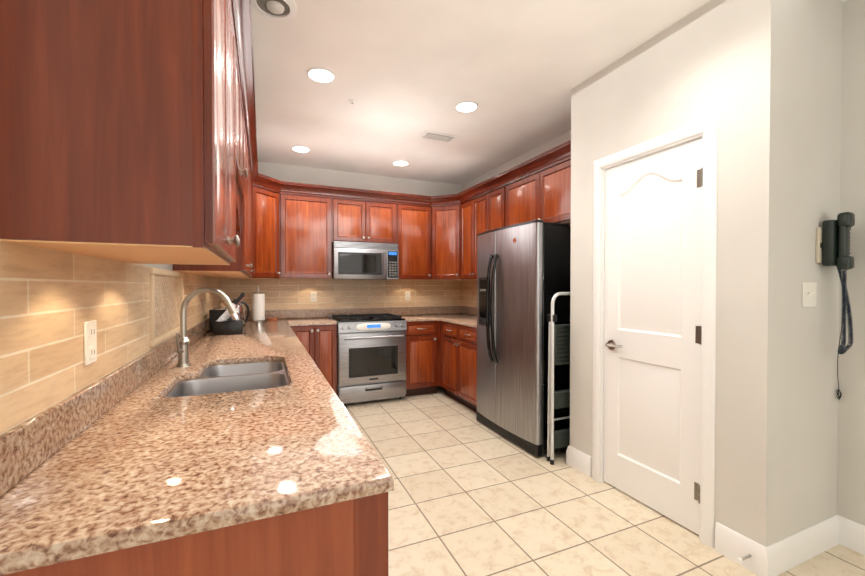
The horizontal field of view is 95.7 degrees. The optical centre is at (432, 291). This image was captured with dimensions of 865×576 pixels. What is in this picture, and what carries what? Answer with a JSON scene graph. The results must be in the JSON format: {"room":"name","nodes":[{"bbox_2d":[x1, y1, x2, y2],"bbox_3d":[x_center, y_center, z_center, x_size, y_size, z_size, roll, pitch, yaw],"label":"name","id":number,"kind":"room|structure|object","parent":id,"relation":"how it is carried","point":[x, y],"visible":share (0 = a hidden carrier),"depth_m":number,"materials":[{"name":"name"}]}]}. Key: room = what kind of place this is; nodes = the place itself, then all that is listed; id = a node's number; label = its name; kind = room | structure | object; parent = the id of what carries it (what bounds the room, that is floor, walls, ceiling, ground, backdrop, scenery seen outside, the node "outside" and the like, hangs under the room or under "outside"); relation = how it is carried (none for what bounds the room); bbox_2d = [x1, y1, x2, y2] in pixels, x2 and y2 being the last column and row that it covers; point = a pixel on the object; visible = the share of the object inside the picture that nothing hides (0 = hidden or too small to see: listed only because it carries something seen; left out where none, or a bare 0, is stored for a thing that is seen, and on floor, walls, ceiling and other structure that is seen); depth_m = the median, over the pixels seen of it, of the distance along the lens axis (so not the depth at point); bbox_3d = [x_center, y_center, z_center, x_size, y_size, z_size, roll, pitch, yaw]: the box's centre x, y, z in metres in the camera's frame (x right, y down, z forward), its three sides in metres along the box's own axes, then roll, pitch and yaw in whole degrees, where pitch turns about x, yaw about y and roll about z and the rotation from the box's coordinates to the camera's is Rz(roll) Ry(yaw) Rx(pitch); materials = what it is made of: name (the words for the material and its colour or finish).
{"room":"kitchen","nodes":[
{"label":"kitchen","id":0,"kind":"room"},
{"bbox_2d":[142,264,172,270],"bbox_3d":[-1.019,-0.076,1.081,0.120,2.700,7.170,0,1,-23],"label":"wall","id":1,"kind":"structure","parent":0,"point":[166,266],"depth_m":1.90,"materials":[{"name":"paint"}]},
{"bbox_2d":[84,320,96,365],"bbox_3d":[-0.934,0.139,1.072,0.009,0.116,0.072,0,1,-23],"label":"electrical outlet","id":2,"kind":"object","parent":1,"relation":"attached to","point":[90,342],"visible":1,"depth_m":1.06,"materials":[{"name":"white plastic"}]},
{"bbox_2d":[0,241,223,434],"bbox_3d":[-1.510,0.062,2.396,0.022,0.356,4.130,0,1,-23],"label":"backsplash","id":3,"kind":"structure","parent":1,"relation":"attached to","point":[52,302],"depth_m":0.97,"materials":[{"name":"tile"}]},
{"bbox_2d":[0,0,235,263],"bbox_3d":[-0.705,-0.612,0.943,0.348,1.028,0.382,0,1,-23],"label":"upper cabinet","id":4,"kind":"object","parent":1,"relation":"attached to","point":[128,134],"depth_m":0.78,"materials":[{"name":"brown wood"}]},
{"bbox_2d":[113,0,239,267],"bbox_3d":[-0.856,-0.616,1.293,0.348,1.028,0.380,0,1,-23],"label":"upper cabinet","id":5,"kind":"object","parent":1,"relation":"attached to","point":[235,3],"depth_m":1.55,"materials":[{"name":"brown wood"}]},
{"bbox_2d":[173,200,247,275],"bbox_3d":[-1.322,-0.629,2.369,0.348,1.028,0.444,0,1,-23],"label":"upper cabinet","id":6,"kind":"object","parent":1,"relation":"attached to","point":[243,270],"depth_m":2.25,"materials":[{"name":"brown wood"}]},
{"bbox_2d":[205,276,251,278],"bbox_3d":[-1.674,-0.639,3.183,0.348,1.028,0.440,0,1,-23],"label":"upper cabinet","id":7,"kind":"object","parent":1,"relation":"attached to","point":[218,277],"depth_m":3.60,"materials":[{"name":"brown wood"}]},
{"bbox_2d":[240,36,247,199],"bbox_3d":[-1.083,-0.828,1.813,0.348,0.618,0.760,0,1,-23],"label":"upper cabinet","id":8,"kind":"object","parent":1,"relation":"attached to","point":[243,87],"depth_m":2.09,"materials":[{"name":"brown wood"}]},
{"bbox_2d":[248,132,251,275],"bbox_3d":[-1.499,-0.634,2.777,0.348,1.028,0.445,0,1,-23],"label":"upper cabinet","id":9,"kind":"object","parent":1,"relation":"attached to","point":[249,133],"depth_m":3.14,"materials":[{"name":"brown wood"}]},
{"bbox_2d":[252,172,283,278],"bbox_3d":[-1.938,-0.651,4.119,0.608,1.028,0.608,0,1,-23],"label":"upper cabinet","id":10,"kind":"object","parent":1,"relation":"attached to","point":[267,234],"depth_m":4.03,"materials":[{"name":"brown wood"}]},
{"bbox_2d":[258,162,461,318],"bbox_3d":[-0.932,-0.123,4.960,3.120,2.700,0.120,0,1,-23],"label":"wall","id":11,"kind":"structure","parent":0,"point":[300,174],"depth_m":4.86,"materials":[{"name":"paint"}]},
{"bbox_2d":[280,181,335,279],"bbox_3d":[-1.454,-0.655,4.470,0.558,1.028,0.348,0,1,-23],"label":"upper cabinet","id":12,"kind":"object","parent":11,"relation":"attached to","point":[305,209],"depth_m":4.31,"materials":[{"name":"brown wood"}]},
{"bbox_2d":[310,292,316,301],"bbox_3d":[-1.417,0.066,4.672,0.072,0.116,0.009,0,1,-23],"label":"electrical outlet","id":13,"kind":"object","parent":11,"relation":"attached to","point":[313,296],"visible":1,"depth_m":4.67,"materials":[{"name":"white plastic"}]},
{"bbox_2d":[224,279,459,310],"bbox_3d":[-0.948,0.032,4.885,2.969,0.356,0.009,0,1,-23],"label":"backsplash","id":14,"kind":"structure","parent":11,"relation":"attached to","point":[280,294],"depth_m":4.82,"materials":[{"name":"tile"}]},
{"bbox_2d":[332,188,367,241],"bbox_3d":[-1.023,-0.871,4.654,0.381,0.601,0.348,0,1,-23],"label":"upper cabinet","id":15,"kind":"object","parent":11,"relation":"attached to","point":[349,205],"depth_m":4.49,"materials":[{"name":"brown wood"}]},
{"bbox_2d":[332,241,398,279],"bbox_3d":[-0.825,-0.353,4.684,0.756,0.422,0.460,0,1,-23],"label":"microwave","id":16,"kind":"object","parent":15,"relation":"attached to","point":[363,261],"visible":1,"depth_m":4.50,"materials":[{"name":"metal"}]},
{"bbox_2d":[368,190,399,243],"bbox_3d":[-0.673,-0.872,4.806,0.382,0.601,0.348,0,1,-23],"label":"upper cabinet","id":17,"kind":"object","parent":11,"relation":"attached to","point":[383,207],"depth_m":4.65,"materials":[{"name":"brown wood"}]},
{"bbox_2d":[405,291,409,299],"bbox_3d":[-0.325,0.060,5.144,0.072,0.116,0.009,0,1,-23],"label":"electrical outlet","id":18,"kind":"object","parent":11,"relation":"attached to","point":[407,295],"visible":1,"depth_m":5.14,"materials":[{"name":"white plastic"}]},
{"bbox_2d":[395,193,431,279],"bbox_3d":[-0.287,-0.661,4.975,0.458,1.028,0.348,0,1,-23],"label":"upper cabinet","id":19,"kind":"object","parent":11,"relation":"attached to","point":[415,246],"depth_m":4.82,"materials":[{"name":"brown wood"}]},
{"bbox_2d":[432,193,459,279],"bbox_3d":[0.254,-0.662,5.068,0.608,1.028,0.608,0,1,-23],"label":"upper cabinet","id":20,"kind":"object","parent":11,"relation":"attached to","point":[445,208],"depth_m":4.83,"materials":[{"name":"brown wood"}]},
{"bbox_2d":[462,130,570,190],"bbox_3d":[0.997,-0.114,4.277,0.120,2.700,2.665,0,1,-23],"label":"wall","id":21,"kind":"structure","parent":0,"point":[548,145],"depth_m":4.19,"materials":[{"name":"paint"}]},
{"bbox_2d":[460,188,471,279],"bbox_3d":[0.558,-0.657,4.692,0.348,1.028,0.323,0,1,-23],"label":"upper cabinet","id":22,"kind":"object","parent":21,"relation":"attached to","point":[465,197],"depth_m":4.62,"materials":[{"name":"brown wood"}]},
{"bbox_2d":[460,280,476,306],"bbox_3d":[0.727,0.034,4.740,0.009,0.356,1.565,0,1,-23],"label":"backsplash","id":23,"kind":"structure","parent":21,"relation":"attached to","point":[468,288],"depth_m":5.29,"materials":[{"name":"tile"}]},
{"bbox_2d":[472,184,483,279],"bbox_3d":[0.684,-0.654,4.400,0.348,1.028,0.314,0,1,-23],"label":"upper cabinet","id":24,"kind":"object","parent":21,"relation":"attached to","point":[478,192],"depth_m":4.41,"materials":[{"name":"brown wood"}]},
{"bbox_2d":[484,172,503,231],"bbox_3d":[0.811,-0.650,4.108,0.348,1.028,0.322,0,1,-23],"label":"upper cabinet","id":25,"kind":"object","parent":21,"relation":"attached to","point":[494,188],"depth_m":4.05,"materials":[{"name":"brown wood"}]},
{"bbox_2d":[504,156,535,226],"bbox_3d":[0.980,-0.861,3.713,0.348,0.598,0.530,0,1,-23],"label":"upper cabinet","id":26,"kind":"object","parent":21,"relation":"attached to","point":[520,181],"depth_m":3.63,"materials":[{"name":"brown wood"}]},
{"bbox_2d":[536,140,570,225],"bbox_3d":[1.191,-0.855,3.227,0.348,0.598,0.530,0,1,-23],"label":"upper cabinet","id":27,"kind":"object","parent":21,"relation":"attached to","point":[553,169],"depth_m":3.21,"materials":[{"name":"brown wood"}]},
{"bbox_2d":[251,0,846,184],"bbox_3d":[0.472,-1.483,1.710,3.370,0.100,7.170,0,1,-23],"label":"ceiling","id":28,"kind":"structure","parent":0,"point":[408,73],"depth_m":2.61,"materials":[{"name":"paint"}]},
{"bbox_2d":[251,0,296,20],"bbox_3d":[-0.797,-1.433,1.962,0.230,0.040,0.230,0,1,-23],"label":"ceiling light","id":29,"kind":"object","parent":28,"relation":"attached to","point":[281,10],"visible":0.98,"depth_m":1.98,"materials":[{"name":"white"}]},
{"bbox_2d":[291,146,310,152],"bbox_3d":[-1.351,-1.457,4.021,0.192,0.008,0.192,0,1,-23],"label":"recessed light","id":30,"kind":"object","parent":28,"relation":"in","point":[303,149],"visible":1,"depth_m":4.03,"materials":[{"name":"white"}]},
{"bbox_2d":[306,67,335,82],"bbox_3d":[-0.743,-1.440,2.618,0.192,0.008,0.192,0,1,-23],"label":"recessed light","id":31,"kind":"object","parent":28,"relation":"in","point":[320,74],"visible":1,"depth_m":2.61,"materials":[{"name":"white"}]},
{"bbox_2d":[348,99,356,105],"bbox_3d":[-0.611,-1.436,2.991,0.064,0.026,0.064,0,1,-23],"label":"sprinkler","id":32,"kind":"object","parent":28,"relation":"attached to","point":[353,102],"visible":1,"depth_m":2.98,"materials":[{"name":"white metal"}]},
{"bbox_2d":[392,160,408,165],"bbox_3d":[-0.362,-1.463,4.482,0.192,0.008,0.192,0,1,-23],"label":"recessed light","id":33,"kind":"object","parent":28,"relation":"in","point":[400,163],"visible":1,"depth_m":4.48,"materials":[{"name":"white"}]},
{"bbox_2d":[418,130,458,142],"bbox_3d":[0.055,-1.451,3.693,0.340,0.012,0.190,0,1,-23],"label":"ceiling vent","id":34,"kind":"object","parent":28,"relation":"in","point":[437,136],"visible":1,"depth_m":3.67,"materials":[{"name":"white metal"}]},
{"bbox_2d":[454,101,478,112],"bbox_3d":[0.268,-1.446,3.077,0.192,0.008,0.192,0,1,-23],"label":"recessed light","id":35,"kind":"object","parent":28,"relation":"in","point":[466,106],"visible":1,"depth_m":3.07,"materials":[{"name":"white"}]},
{"bbox_2d":[343,386,864,575],"bbox_3d":[0.472,1.316,1.744,3.370,0.100,7.170,0,1,-23],"label":"floor","id":36,"kind":"structure","parent":0,"point":[470,495],"depth_m":2.20,"materials":[{"name":"tile"}]},
{"bbox_2d":[8,495,387,575],"bbox_3d":[-0.546,0.833,1.002,0.673,0.884,0.752,0,1,-23],"label":"base cabinet","id":37,"kind":"object","parent":36,"relation":"on","point":[349,539],"depth_m":0.71,"materials":[{"name":"brown wood"}]},
{"bbox_2d":[0,319,393,575],"bbox_3d":[-1.207,0.356,2.530,0.678,0.030,4.127,0,1,-23],"label":"countertop","id":38,"kind":"structure","parent":37,"relation":"on","point":[151,467],"depth_m":0.81,"materials":[{"name":"beige stone"}]},
{"bbox_2d":[172,287,238,366],"bbox_3d":[-1.057,0.165,1.841,0.262,0.367,0.111,0,1,-23],"label":"faucet","id":39,"kind":"object","parent":38,"relation":"on","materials":[{"name":"silver metal"}]},
{"bbox_2d":[209,307,235,332],"bbox_3d":[-1.754,0.235,3.288,0.178,0.192,0.316,0,1,-23],"label":"toaster","id":40,"kind":"object","parent":38,"relation":"on","point":[215,314],"visible":0.46,"depth_m":3.14,"materials":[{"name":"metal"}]},
{"bbox_2d":[164,359,287,394],"bbox_3d":[-0.866,0.487,1.716,0.470,0.236,0.760,0,1,-23],"label":"sink","id":41,"kind":"object","parent":38,"relation":"in","point":[235,374],"depth_m":1.79,"materials":[{"name":"silver metal"}]},
{"bbox_2d":[213,292,244,334],"bbox_3d":[-1.578,0.171,3.052,0.218,0.326,0.125,0,1,-23],"label":"knife block","id":42,"kind":"object","parent":38,"relation":"on","point":[223,325],"visible":0.94,"depth_m":3.00,"materials":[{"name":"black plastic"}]},
{"bbox_2d":[221,299,249,326],"bbox_3d":[-1.806,0.200,3.594,0.237,0.255,0.170,0,1,-23],"label":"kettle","id":43,"kind":"object","parent":38,"relation":"on","point":[240,309],"visible":0.44,"depth_m":3.58,"materials":[{"name":"silver plastic"}]},
{"bbox_2d":[250,287,266,321],"bbox_3d":[-1.854,0.135,4.172,0.164,0.371,0.164,0,1,-23],"label":"paper towel","id":44,"kind":"object","parent":38,"relation":"on","point":[258,307],"visible":1,"depth_m":4.12,"materials":[{"name":"white paper"}]},
{"bbox_2d":[267,318,276,320],"bbox_3d":[-1.722,0.303,4.209,0.104,0.033,0.104,0,1,-23],"label":"coasters","id":45,"kind":"object","parent":38,"relation":"on","point":[271,319],"visible":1,"depth_m":4.17,"materials":[{"name":"brown wood"}]},
{"bbox_2d":[292,323,336,390],"bbox_3d":[-1.375,0.793,4.361,0.512,0.884,0.643,0,1,-23],"label":"base cabinet","id":46,"kind":"object","parent":36,"relation":"on","point":[320,339],"depth_m":4.11,"materials":[{"name":"brown wood"}]},
{"bbox_2d":[288,315,335,322],"bbox_3d":[-1.362,0.334,4.358,0.487,0.030,0.647,0,1,-23],"label":"countertop","id":47,"kind":"structure","parent":46,"relation":"on","point":[325,320],"depth_m":4.28,"materials":[{"name":"beige stone"}]},
{"bbox_2d":[329,313,406,403],"bbox_3d":[-0.759,0.758,4.544,0.756,0.948,0.740,0,1,-23],"label":"range","id":48,"kind":"object","parent":36,"relation":"on","point":[371,357],"visible":0.9,"depth_m":4.26,"materials":[{"name":"metal"}]},
{"bbox_2d":[405,323,439,396],"bbox_3d":[-0.258,0.787,4.844,0.393,0.884,0.643,0,1,-23],"label":"base cabinet","id":49,"kind":"object","parent":36,"relation":"on","point":[422,343],"depth_m":4.56,"materials":[{"name":"brown wood"}]},
{"bbox_2d":[440,327,476,410],"bbox_3d":[0.554,0.793,4.347,0.643,0.884,0.954,0,1,-23],"label":"base cabinet","id":50,"kind":"object","parent":36,"relation":"on","point":[458,349],"depth_m":4.16,"materials":[{"name":"brown wood"}]},
{"bbox_2d":[398,311,476,330],"bbox_3d":[0.237,0.332,4.541,1.066,0.030,1.582,0,1,-23],"label":"countertop","id":51,"kind":"structure","parent":50,"relation":"on","point":[458,322],"depth_m":4.55,"materials":[{"name":"beige stone"}]},
{"bbox_2d":[476,220,570,456],"bbox_3d":[0.855,0.355,3.434,0.775,1.782,0.910,0,1,-23],"label":"fridge","id":52,"kind":"object","parent":36,"relation":"on","point":[523,273],"visible":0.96,"depth_m":3.06,"materials":[{"name":"silver metal"}]},
{"bbox_2d":[547,292,569,464],"bbox_3d":[1.064,0.628,2.949,0.480,1.247,0.083,0,1,-23],"label":"step ladder","id":53,"kind":"object","parent":36,"relation":"on","point":[558,344],"visible":0.42,"depth_m":2.86,"materials":[{"name":"white metal"}]},
{"bbox_2d":[602,3,705,158],"bbox_3d":[1.289,-1.120,2.281,0.120,0.640,0.650,0,1,-23],"label":"wall","id":54,"kind":"structure","parent":0,"point":[653,87],"depth_m":2.20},
{"bbox_2d":[570,0,786,547],"bbox_3d":[1.288,-0.090,2.295,0.120,2.700,1.205,0,1,-23],"label":"wall","id":55,"kind":"structure","parent":0,"point":[745,71],"depth_m":1.82,"materials":[{"name":"paint"}]},
{"bbox_2d":[604,137,702,534],"bbox_3d":[1.243,0.232,2.270,0.087,2.035,0.634,0,1,-23],"label":"door","id":56,"kind":"structure","parent":55,"relation":"in","point":[652,309],"depth_m":2.23,"materials":[{"name":"white wood"}]},
{"bbox_2d":[592,115,717,547],"bbox_3d":[1.281,0.199,2.294,0.134,2.122,0.774,0,1,-23],"label":"door frame","id":57,"kind":"structure","parent":55,"relation":"attached to","point":[706,130],"depth_m":1.97,"materials":[{"name":"white wood"}]},
{"bbox_2d":[737,554,751,562],"bbox_3d":[1.399,1.196,1.756,0.085,0.018,0.018,0,1,-23],"label":"door stop","id":58,"kind":"object","parent":55,"relation":"attached to","point":[741,560],"visible":1,"depth_m":1.75,"materials":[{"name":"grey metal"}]},
{"bbox_2d":[781,0,842,539],"bbox_3d":[1.843,-0.086,1.944,0.620,2.700,0.120,0,1,-23],"label":"wall","id":59,"kind":"structure","parent":0,"point":[813,103],"depth_m":1.85,"materials":[{"name":"paint"}]},
{"bbox_2d":[802,282,816,306],"bbox_3d":[1.779,0.015,1.843,0.116,0.116,0.016,0,1,-23],"label":"switch plate","id":60,"kind":"object","parent":59,"relation":"attached to","point":[809,290],"visible":1,"depth_m":1.84,"materials":[{"name":"white plastic"}]},
{"bbox_2d":[816,212,854,269],"bbox_3d":[1.934,-0.233,1.856,0.183,0.265,0.109,0,1,-23],"label":"wall phone","id":61,"kind":"object","parent":59,"relation":"attached to","point":[833,242],"visible":1,"depth_m":1.83,"materials":[{"name":"black plastic"}]},
{"bbox_2d":[836,268,852,399],"bbox_3d":[1.968,0.210,1.881,0.185,0.665,0.087,0,1,-23],"label":"phone cord","id":62,"kind":"object","parent":61,"relation":"hanging from","point":[842,348],"visible":1,"depth_m":1.83,"materials":[{"name":"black plastic"}]},
{"bbox_2d":[837,0,864,525],"bbox_3d":[2.728,-0.069,0.529,0.120,2.700,3.180,0,1,-23],"label":"wall","id":63,"kind":"structure","parent":0,"point":[851,457],"depth_m":1.92,"materials":[{"name":"paint"}]},
{"bbox_2d":[566,445,864,575],"bbox_3d":[2.095,1.207,1.056,0.636,0.135,4.181,0,1,-23],"label":"baseboard","id":64,"kind":"structure","parent":63,"relation":"attached to","point":[786,554],"depth_m":1.86,"materials":[{"name":"white"}]}
]}

